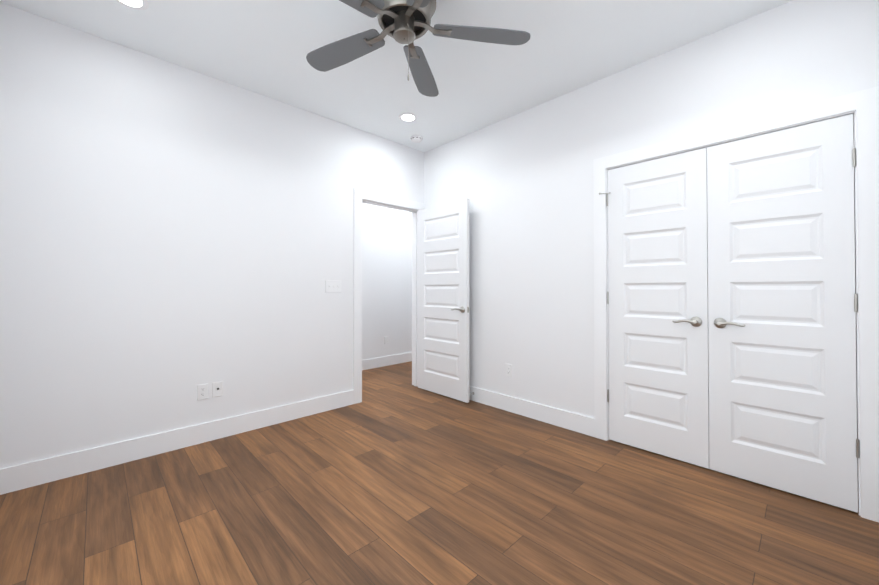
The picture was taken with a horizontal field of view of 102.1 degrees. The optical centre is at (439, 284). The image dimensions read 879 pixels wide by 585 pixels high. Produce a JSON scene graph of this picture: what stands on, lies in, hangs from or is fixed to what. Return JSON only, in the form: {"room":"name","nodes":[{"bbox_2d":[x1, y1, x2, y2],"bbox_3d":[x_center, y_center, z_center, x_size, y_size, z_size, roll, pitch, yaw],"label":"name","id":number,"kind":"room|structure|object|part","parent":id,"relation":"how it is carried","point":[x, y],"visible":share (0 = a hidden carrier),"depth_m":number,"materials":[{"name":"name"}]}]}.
{"room":"empty bedroom","nodes":[
{"label":"empty bedroom","id":0,"kind":"room"},
{"bbox_2d":[0,2,423,468],"bbox_3d":[-0.633,-0.188,3.831,5.780,2.750,0.120,1,-1,-44],"label":"wall","id":1,"kind":"structure","parent":0,"point":[172,236],"depth_m":2.46,"materials":[{"name":"white paint"}]},
{"bbox_2d":[0,390,353,494],"bbox_3d":[-1.703,1.105,2.689,2.372,0.140,0.014,1,-1,-44],"label":"baseboard","id":2,"kind":"structure","parent":1,"relation":"attached to","point":[29,474],"depth_m":2.43,"materials":[{"name":"white paint"}]},
{"bbox_2d":[197,383,207,399],"bbox_3d":[-1.760,0.800,2.642,0.070,0.115,0.008,1,-1,-44],"label":"outlet","id":3,"kind":"object","parent":1,"relation":"attached to","point":[202,391],"visible":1,"depth_m":2.64,"materials":[{"name":"white plastic"}]},
{"bbox_2d":[212,381,222,397],"bbox_3d":[-1.688,0.800,2.707,0.070,0.115,0.014,1,-1,-44],"label":"outlet","id":4,"kind":"object","parent":1,"relation":"attached to","point":[217,389],"visible":1,"depth_m":2.71,"materials":[{"name":"white plastic"}]},
{"bbox_2d":[325,280,340,291],"bbox_3d":[-1.004,0.020,3.374,0.165,0.115,0.019,1,-1,-44],"label":"switch plate","id":5,"kind":"object","parent":1,"relation":"attached to","point":[332,285],"visible":1,"depth_m":3.37,"materials":[{"name":"white plastic"}]},
{"bbox_2d":[353,188,424,403],"bbox_3d":[-0.554,0.117,3.905,0.956,2.141,0.152,1,-1,-44],"label":"door frame","id":6,"kind":"structure","parent":1,"relation":"attached to","point":[360,195],"depth_m":3.58,"materials":[{"name":"white paint"}]},
{"bbox_2d":[418,198,468,402],"bbox_3d":[0.024,0.162,3.815,0.132,2.030,0.779,1,-1,-44],"label":"entry door","id":7,"kind":"structure","parent":6,"relation":"attached to","point":[443,299],"depth_m":3.76,"materials":[{"name":"white paint"}]},
{"bbox_3d":[0.213,0.255,3.615,0.132,0.065,0.156,1,-1,-44],"label":"handle","id":8,"kind":"part","parent":7,"relation":"part of","materials":[{"name":"grey metal"}]},
{"bbox_2d":[362,203,411,359],"bbox_3d":[-1.460,-0.180,4.686,5.780,2.750,0.120,1,-1,-44],"label":"wall","id":9,"kind":"structure","parent":0,"point":[386,271],"depth_m":5.25,"materials":[{"name":"white paint"}]},
{"bbox_2d":[362,352,411,369],"bbox_3d":[-1.414,1.125,4.625,5.540,0.140,0.014,1,-1,-44],"label":"baseboard","id":10,"kind":"structure","parent":9,"relation":"attached to","point":[384,361],"depth_m":5.22,"materials":[{"name":"white paint"}]},
{"bbox_2d":[0,0,791,151],"bbox_3d":[0.205,-1.632,2.980,5.780,0.120,4.910,1,-1,-44],"label":"ceiling","id":11,"kind":"structure","parent":0,"point":[264,47],"depth_m":2.36,"materials":[{"name":"white paint"}]},
{"bbox_2d":[116,0,148,9],"bbox_3d":[-1.718,-1.579,1.961,0.178,0.006,0.178,1,-1,-44],"label":"recessed light","id":12,"kind":"object","parent":11,"relation":"in","point":[138,4],"visible":1,"depth_m":2.00,"materials":[{"name":"white paint"}]},
{"bbox_2d":[399,113,417,121],"bbox_3d":[-0.295,-1.565,3.337,0.178,0.006,0.178,1,-1,-44],"label":"recessed light","id":13,"kind":"object","parent":11,"relation":"in","point":[408,117],"visible":1,"depth_m":3.33,"materials":[{"name":"white paint"}]},
{"bbox_2d":[410,135,422,142],"bbox_3d":[-0.245,-1.545,3.794,0.132,0.038,0.132,1,-1,-44],"label":"smoke detector","id":14,"kind":"object","parent":11,"relation":"attached to","point":[416,138],"visible":1,"depth_m":3.75,"materials":[{"name":"white plastic"}]},
{"bbox_2d":[306,0,530,96],"bbox_3d":[-0.219,-1.292,1.766,1.219,0.585,1.273,1,-1,-44],"label":"ceiling fan","id":15,"kind":"object","parent":11,"relation":"hanging from","point":[405,22],"visible":1,"depth_m":1.87,"materials":[{"name":"silver metal"}]},
{"bbox_3d":[-0.179,-1.299,1.805,0.218,0.105,0.218,1,-1,-44],"label":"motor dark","id":16,"kind":"part","parent":15,"relation":"part of","materials":[{"name":"black metal"}]},
{"bbox_2d":[0,361,878,584],"bbox_3d":[0.205,1.238,2.951,5.780,0.120,4.910,1,-1,-44],"label":"floor","id":17,"kind":"structure","parent":0,"point":[395,476],"depth_m":1.79,"materials":[{"name":"wood"}]},
{"bbox_2d":[424,0,878,417],"bbox_3d":[1.113,-0.197,2.933,0.120,2.750,3.600,1,-1,-44],"label":"wall","id":18,"kind":"structure","parent":0,"point":[522,182],"depth_m":2.87,"materials":[{"name":"white paint"}]},
{"bbox_2d":[506,363,511,376],"bbox_3d":[0.645,0.800,3.314,0.008,0.115,0.070,1,-1,-44],"label":"outlet","id":19,"kind":"object","parent":18,"relation":"attached to","point":[508,369],"visible":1,"depth_m":3.31,"materials":[{"name":"white plastic"}]},
{"bbox_2d":[469,386,594,436],"bbox_3d":[0.511,1.113,3.446,0.014,0.140,1.977,1,-1,-44],"label":"baseboard","id":20,"kind":"structure","parent":18,"relation":"attached to","point":[579,423],"depth_m":3.09,"materials":[{"name":"white paint"}]},
{"bbox_2d":[599,148,708,468],"bbox_3d":[1.461,0.148,2.474,0.087,2.030,0.652,1,-1,-44],"label":"closet door","id":21,"kind":"structure","parent":18,"relation":"in","point":[658,356],"depth_m":2.44,"materials":[{"name":"white paint"}]},
{"bbox_3d":[1.603,0.241,2.303,0.048,0.065,0.156,1,-1,-44],"label":"handle","id":22,"kind":"part","parent":21,"relation":"part of","materials":[{"name":"grey metal"}]},
{"bbox_2d":[593,86,878,521],"bbox_3d":[1.737,0.140,2.284,0.120,2.063,1.256,1,-1,-44],"label":"door frame","id":23,"kind":"structure","parent":18,"relation":"attached to","point":[856,291],"depth_m":1.83,"materials":[{"name":"white paint"}]},
{"bbox_2d":[707,114,859,512],"bbox_3d":[1.905,0.143,2.018,0.083,2.030,0.613,1,-1,-44],"label":"closet door","id":24,"kind":"structure","parent":18,"relation":"in","point":[782,302],"depth_m":1.99,"materials":[{"name":"white paint"}]},
{"bbox_3d":[1.752,0.240,2.149,0.048,0.065,0.156,1,-1,-44],"label":"handle","id":25,"kind":"part","parent":24,"relation":"part of","materials":[{"name":"grey metal"}]}
]}

